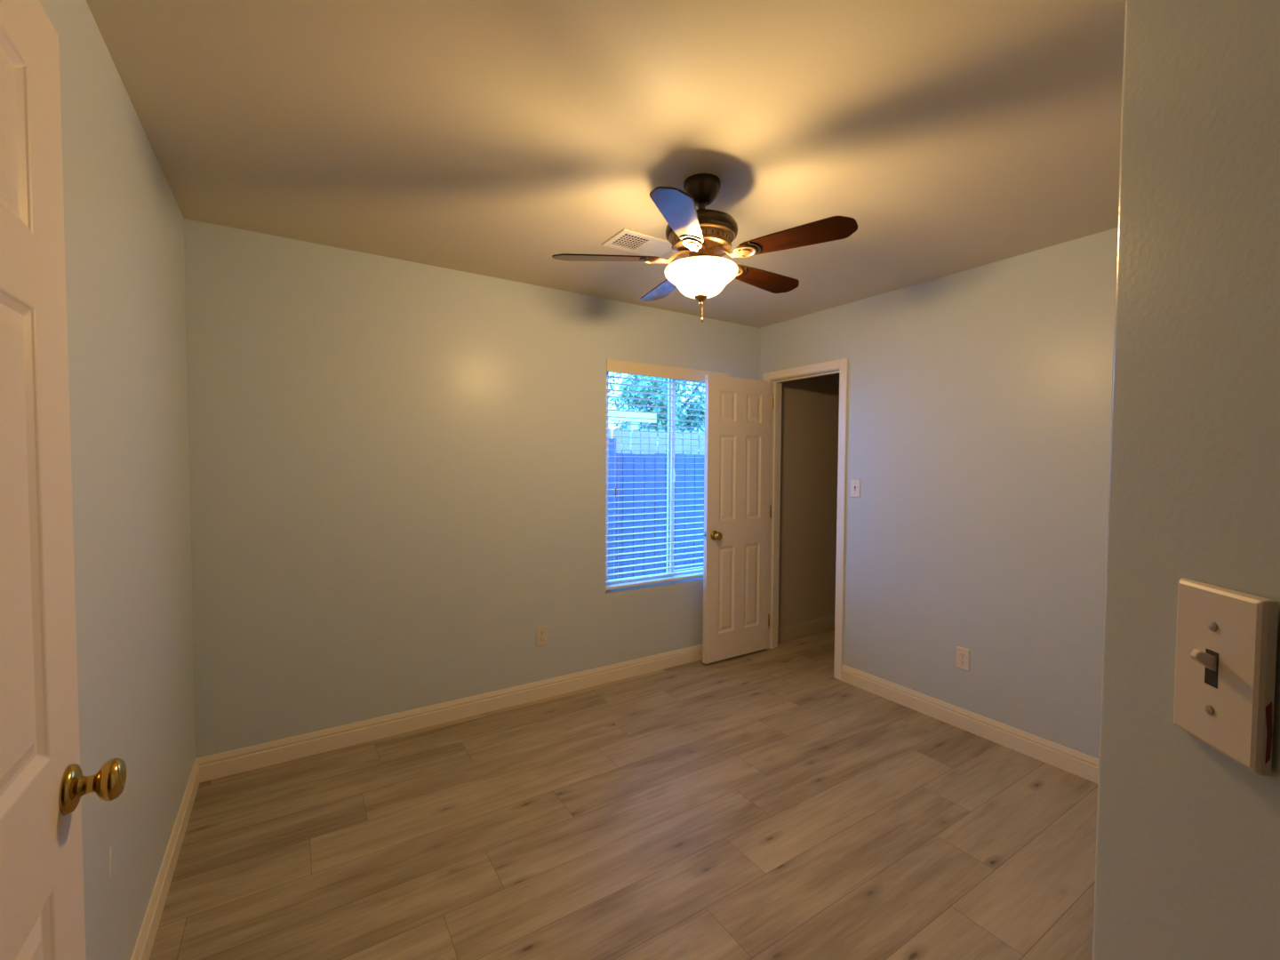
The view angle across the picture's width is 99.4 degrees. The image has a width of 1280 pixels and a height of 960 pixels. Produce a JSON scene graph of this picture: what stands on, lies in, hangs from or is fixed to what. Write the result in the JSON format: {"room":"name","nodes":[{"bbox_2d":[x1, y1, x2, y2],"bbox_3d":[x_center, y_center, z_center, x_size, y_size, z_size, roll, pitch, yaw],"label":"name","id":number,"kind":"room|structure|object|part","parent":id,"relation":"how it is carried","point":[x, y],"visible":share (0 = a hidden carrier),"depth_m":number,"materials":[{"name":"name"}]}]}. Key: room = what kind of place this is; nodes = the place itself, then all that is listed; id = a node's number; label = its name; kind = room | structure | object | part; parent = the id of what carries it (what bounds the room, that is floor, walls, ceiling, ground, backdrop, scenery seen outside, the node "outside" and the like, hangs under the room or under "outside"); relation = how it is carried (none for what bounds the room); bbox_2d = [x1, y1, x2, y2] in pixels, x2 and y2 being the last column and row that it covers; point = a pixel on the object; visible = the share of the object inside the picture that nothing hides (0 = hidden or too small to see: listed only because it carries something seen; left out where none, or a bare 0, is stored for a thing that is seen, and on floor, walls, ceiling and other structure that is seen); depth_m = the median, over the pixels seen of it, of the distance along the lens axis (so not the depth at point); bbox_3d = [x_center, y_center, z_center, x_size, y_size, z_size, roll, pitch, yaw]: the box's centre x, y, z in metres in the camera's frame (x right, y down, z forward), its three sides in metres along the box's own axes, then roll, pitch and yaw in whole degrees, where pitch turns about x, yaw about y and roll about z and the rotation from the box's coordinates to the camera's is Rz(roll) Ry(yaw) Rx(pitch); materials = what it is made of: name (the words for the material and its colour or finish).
{"room":"empty bedroom","nodes":[
{"label":"empty bedroom","id":0,"kind":"room"},
{"bbox_2d":[39,0,195,959],"bbox_3d":[-1.256,0.182,1.162,0.121,2.500,2.739,-1,2,-33],"label":"wall","id":1,"kind":"structure","parent":0,"point":[124,221],"depth_m":1.43,"materials":[{"name":"grey paint"}]},
{"bbox_2d":[0,0,126,959],"bbox_3d":[-0.654,0.371,0.535,0.096,2.022,0.720,-1,2,-33],"label":"door","id":2,"kind":"structure","parent":1,"relation":"in","point":[43,782],"depth_m":0.71,"materials":[{"name":"beige paint"}]},
{"bbox_3d":[-0.803,0.447,0.802,0.060,0.067,0.067,-1,2,-33],"label":"knob","id":3,"kind":"part","parent":2,"relation":"part of","materials":[{"name":"gold metal"}]},
{"bbox_2d":[130,758,199,959],"bbox_3d":[-1.244,1.316,1.295,0.014,0.106,2.599,-1,2,-33],"label":"baseboard","id":4,"kind":"structure","parent":1,"relation":"attached to","point":[142,950],"depth_m":1.76,"materials":[{"name":"beige paint"}]},
{"bbox_2d":[184,218,759,758],"bbox_3d":[-0.602,0.115,3.277,3.504,2.500,0.120,-1,2,-33],"label":"wall","id":5,"kind":"structure","parent":0,"point":[397,468],"depth_m":2.78,"materials":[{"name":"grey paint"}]},
{"bbox_2d":[196,644,702,782],"bbox_3d":[-0.521,1.253,3.292,3.384,0.106,0.014,-1,2,-33],"label":"baseboard","id":6,"kind":"structure","parent":5,"relation":"attached to","point":[252,757],"depth_m":2.88,"materials":[{"name":"beige paint"}]},
{"bbox_2d":[536,624,547,646],"bbox_3d":[-0.585,0.930,3.242,0.070,0.115,0.008,-1,2,-33],"label":"wall outlet","id":7,"kind":"object","parent":5,"relation":"attached to","point":[541,632],"visible":1,"depth_m":3.24,"materials":[{"name":"beige plastic"}]},
{"bbox_2d":[605,371,704,591],"bbox_3d":[0.168,-0.028,3.796,1.025,1.496,0.067,-1,2,-33],"label":"window","id":8,"kind":"structure","parent":5,"relation":"in","point":[671,472],"depth_m":3.82,"materials":[{"name":"white plastic"}]},
{"bbox_3d":[0.004,-0.025,3.692,0.567,1.426,0.016,-1,2,-33],"label":"sash","id":9,"kind":"part","parent":8,"relation":"part of","materials":[{"name":"white plastic"}]},
{"bbox_3d":[0.162,-0.028,3.805,1.025,1.496,0.045,-1,2,-33],"label":"frame","id":10,"kind":"part","parent":8,"relation":"part of","materials":[{"name":"white plastic"}]},
{"bbox_2d":[605,358,728,590],"bbox_3d":[0.199,-0.036,3.747,1.021,1.475,0.070,-1,2,-33],"label":"window blind","id":11,"kind":"object","parent":8,"relation":"attached to","point":[612,365],"visible":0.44,"depth_m":3.67,"materials":[{"name":"beige plastic"}]},
{"bbox_3d":[-0.152,-0.006,3.532,0.001,1.410,0.056,-1,2,-33],"label":"ladder cord","id":12,"kind":"part","parent":11,"relation":"part of","materials":[{"name":"white fabric"}]},
{"bbox_3d":[0.191,0.692,3.778,1.013,0.018,0.052,-1,2,-33],"label":"rail","id":13,"kind":"part","parent":11,"relation":"part of","materials":[{"name":"white plastic"}]},
{"bbox_3d":[0.212,-0.012,3.765,0.001,1.410,0.056,-1,2,-33],"label":"ladder cord","id":14,"kind":"part","parent":11,"relation":"part of","materials":[{"name":"white fabric"}]},
{"bbox_3d":[0.240,-0.028,3.820,0.012,0.108,0.029,-1,2,-33],"label":"sash handle","id":15,"kind":"part","parent":8,"relation":"part of","materials":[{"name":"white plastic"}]},
{"bbox_3d":[0.377,-0.032,3.956,0.430,1.426,0.018,-1,2,-33],"label":"sash","id":16,"kind":"part","parent":8,"relation":"part of","materials":[{"name":"white plastic"}]},
{"bbox_2d":[86,0,1125,327],"bbox_3d":[0.712,-1.098,0.901,7.040,0.100,5.459,-1,2,-33],"label":"ceiling","id":17,"kind":"structure","parent":0,"point":[498,139],"depth_m":1.65,"materials":[{"name":"beige paint"}]},
{"bbox_2d":[602,228,671,256],"bbox_3d":[0.005,-1.103,2.546,0.307,0.008,0.200,-1,2,-33],"label":"ceiling vent","id":18,"kind":"object","parent":17,"relation":"in","point":[627,240],"visible":0.8,"depth_m":2.54,"materials":[{"name":"white metal"}]},
{"bbox_2d":[612,234,647,249],"bbox_3d":[-0.048,-1.100,2.514,0.126,0.002,0.142,-1,2,-33],"label":"grille","id":19,"kind":"object","parent":18,"relation":"attached to","point":[623,242],"depth_m":2.52,"materials":[{"name":"white metal"}]},
{"bbox_2d":[552,173,858,322],"bbox_3d":[0.247,-0.835,2.025,1.022,0.506,1.043,-1,2,-33],"label":"ceiling fan","id":20,"kind":"object","parent":17,"relation":"hanging from","point":[700,236],"visible":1,"depth_m":1.92,"materials":[{"name":"brown wood"}]},
{"bbox_3d":[-0.125,-0.812,1.987,0.390,0.006,0.125,0,13,-2],"label":"blade","id":21,"kind":"part","parent":20,"relation":"part of","materials":[{"name":"brown wood"}]},
{"bbox_3d":[0.108,-0.822,2.327,0.125,0.006,0.390,-12,6,-19],"label":"blade","id":22,"kind":"part","parent":20,"relation":"part of","materials":[{"name":"brown wood"}]},
{"bbox_3d":[0.127,-0.800,1.661,0.125,0.006,0.391,12,5,16],"label":"blade","id":23,"kind":"part","parent":20,"relation":"part of","materials":[{"name":"brown wood"}]},
{"bbox_3d":[0.225,-0.738,2.000,0.010,0.120,0.010,-1,2,-33],"label":"bowl rod","id":24,"kind":"part","parent":20,"relation":"part of","materials":[{"name":"glass"}]},
{"bbox_3d":[0.226,-0.867,1.995,0.244,0.054,0.244,-1,2,-33],"label":"motor trim","id":25,"kind":"part","parent":20,"relation":"part of","materials":[{"name":"brown metal"}]},
{"bbox_3d":[0.503,-0.816,2.211,0.391,0.006,0.125,-1,-9,-38],"label":"blade","id":26,"kind":"part","parent":20,"relation":"part of","materials":[{"name":"brown wood"}]},
{"bbox_3d":[0.515,-0.802,1.800,0.391,0.006,0.125,2,-9,34],"label":"blade","id":27,"kind":"part","parent":20,"relation":"part of","materials":[{"name":"brown wood"}]},
{"bbox_2d":[149,628,1097,959],"bbox_3d":[0.694,1.421,0.973,6.820,0.060,5.240,-1,2,-33],"label":"floor","id":28,"kind":"structure","parent":0,"point":[762,804],"depth_m":2.05,"materials":[{"name":"brown wood"}]},
{"bbox_2d":[778,373,839,627],"bbox_3d":[2.044,0.106,3.998,1.490,2.500,1.720,-1,2,-33],"label":"wall","id":29,"kind":"structure","parent":0,"point":[810,406],"depth_m":4.46,"materials":[{"name":"beige paint"}]},
{"bbox_2d":[777,615,834,641],"bbox_3d":[1.592,1.220,4.621,1.370,0.106,0.014,-1,2,-33],"label":"baseboard","id":30,"kind":"structure","parent":29,"relation":"attached to","point":[804,628],"depth_m":4.47,"materials":[{"name":"beige paint"}]},
{"bbox_2d":[759,227,1117,759],"bbox_3d":[1.728,0.138,3.000,0.120,2.500,3.099,-1,2,-33],"label":"wall","id":31,"kind":"structure","parent":0,"point":[978,441],"depth_m":2.80,"materials":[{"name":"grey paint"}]},
{"bbox_2d":[702,374,772,663],"bbox_3d":[0.706,0.274,3.914,0.623,2.000,0.156,-1,2,-33],"label":"door","id":32,"kind":"structure","parent":31,"relation":"in","point":[738,509],"depth_m":3.88,"materials":[{"name":"beige paint"}]},
{"bbox_3d":[0.532,0.386,3.750,0.067,0.067,0.060,-1,2,-33],"label":"knob","id":33,"kind":"part","parent":32,"relation":"part of","materials":[{"name":"gold metal"}]},
{"bbox_2d":[763,358,847,679],"bbox_3d":[1.175,0.251,3.851,0.136,2.090,0.734,-1,2,-33],"label":"door frame","id":34,"kind":"structure","parent":31,"relation":"attached to","point":[840,366],"depth_m":3.77,"materials":[{"name":"white paint"}]},
{"bbox_3d":[0.942,0.241,4.104,0.016,2.090,0.057,-1,2,-33],"label":"casing","id":35,"kind":"part","parent":34,"relation":"part of","materials":[{"name":"white paint"}]},
{"bbox_3d":[1.131,-0.764,3.785,0.016,0.057,0.620,-1,2,-33],"label":"casing","id":36,"kind":"part","parent":34,"relation":"part of","materials":[{"name":"white paint"}]},
{"bbox_3d":[1.307,0.263,3.534,0.016,2.090,0.057,-1,2,-33],"label":"casing","id":37,"kind":"part","parent":34,"relation":"part of","materials":[{"name":"white paint"}]},
{"bbox_2d":[850,479,860,497],"bbox_3d":[1.361,0.053,3.443,0.018,0.115,0.070,-1,2,-33],"label":"light switch","id":38,"kind":"object","parent":31,"relation":"attached to","point":[855,484],"visible":1,"depth_m":3.44,"materials":[{"name":"beige plastic"}]},
{"bbox_2d":[955,646,969,671],"bbox_3d":[1.725,0.956,2.905,0.008,0.115,0.070,-1,2,-33],"label":"wall outlet","id":39,"kind":"object","parent":31,"relation":"attached to","point":[963,655],"visible":1,"depth_m":2.90,"materials":[{"name":"beige plastic"}]},
{"bbox_2d":[959,659,965,665],"bbox_3d":[1.723,0.975,2.904,0.002,0.027,0.034,-1,2,-33],"label":"receptacle","id":40,"kind":"object","parent":39,"relation":"attached to","point":[962,662],"depth_m":2.90,"materials":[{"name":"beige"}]},
{"bbox_2d":[959,652,966,657],"bbox_3d":[1.723,0.936,2.903,0.002,0.027,0.034,-1,2,-33],"label":"receptacle","id":41,"kind":"object","parent":39,"relation":"attached to","point":[961,654],"depth_m":2.90,"materials":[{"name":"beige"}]},
{"bbox_2d":[840,664,1098,783],"bbox_3d":[1.893,1.288,2.646,0.014,0.106,2.133,-1,2,-33],"label":"baseboard","id":42,"kind":"structure","parent":31,"relation":"attached to","point":[1081,764],"depth_m":2.82,"materials":[{"name":"beige paint"}]},
{"bbox_2d":[1092,0,1279,959],"bbox_3d":[0.465,0.222,0.274,0.120,2.500,0.460,0,2,5],"label":"wall","id":43,"kind":"structure","parent":0,"point":[1188,859],"depth_m":0.41,"materials":[{"name":"grey paint"}]},
{"bbox_2d":[1173,577,1279,775],"bbox_3d":[0.405,0.134,0.386,0.022,0.115,0.070,1,2,10],"label":"light switch","id":44,"kind":"object","parent":43,"relation":"attached to","point":[1227,639],"visible":1,"depth_m":0.37,"materials":[{"name":"beige plastic"}]},
{"label":"outside","id":45,"kind":"structure","parent":0,"visible":0},
{"bbox_3d":[-3.113,1.125,14.170,22.000,0.100,20.861,-1,2,-33],"label":"ground","id":46,"kind":"structure","parent":45,"visible":0},
{"bbox_2d":[608,410,656,449],"bbox_3d":[-4.369,-0.184,10.192,8.630,2.770,3.920,-1,2,-33],"label":"neighbor house","id":47,"kind":"structure","parent":46,"relation":"on","point":[611,412],"depth_m":10.61,"materials":[{"name":"grey paint"}]},
{"bbox_3d":[-0.156,0.022,10.748,0.160,2.370,0.160,-1,2,-33],"label":"porch post","id":48,"kind":"part","parent":47,"relation":"part of","materials":[{"name":"white"}]},
{"bbox_2d":[608,438,703,579],"bbox_3d":[0.529,0.456,6.270,6.437,1.810,0.156,-1,2,-33],"label":"fence","id":49,"kind":"object","parent":46,"relation":"on","point":[655,462],"visible":0.13,"depth_m":6.03,"materials":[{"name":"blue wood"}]},
{"bbox_3d":[-0.314,0.471,5.697,0.090,1.810,0.099,-1,2,-33],"label":"post","id":50,"kind":"part","parent":49,"relation":"part of","materials":[{"name":"wood"}]},
{"bbox_2d":[608,372,704,450],"bbox_3d":[1.266,-1.267,14.401,4.452,4.734,5.119,-1,2,-33],"label":"shade tree","id":51,"kind":"object","parent":46,"relation":"on","point":[634,382],"visible":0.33,"depth_m":14.55,"materials":[{"name":"green plant"}]},
{"bbox_2d":[608,428,704,454],"bbox_3d":[1.193,0.256,8.529,7.995,2.026,0.056,-1,2,-33],"label":"picket fence","id":52,"kind":"object","parent":46,"relation":"on","point":[651,449],"visible":0.09,"depth_m":7.83,"materials":[{"name":"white wood"}]}
]}

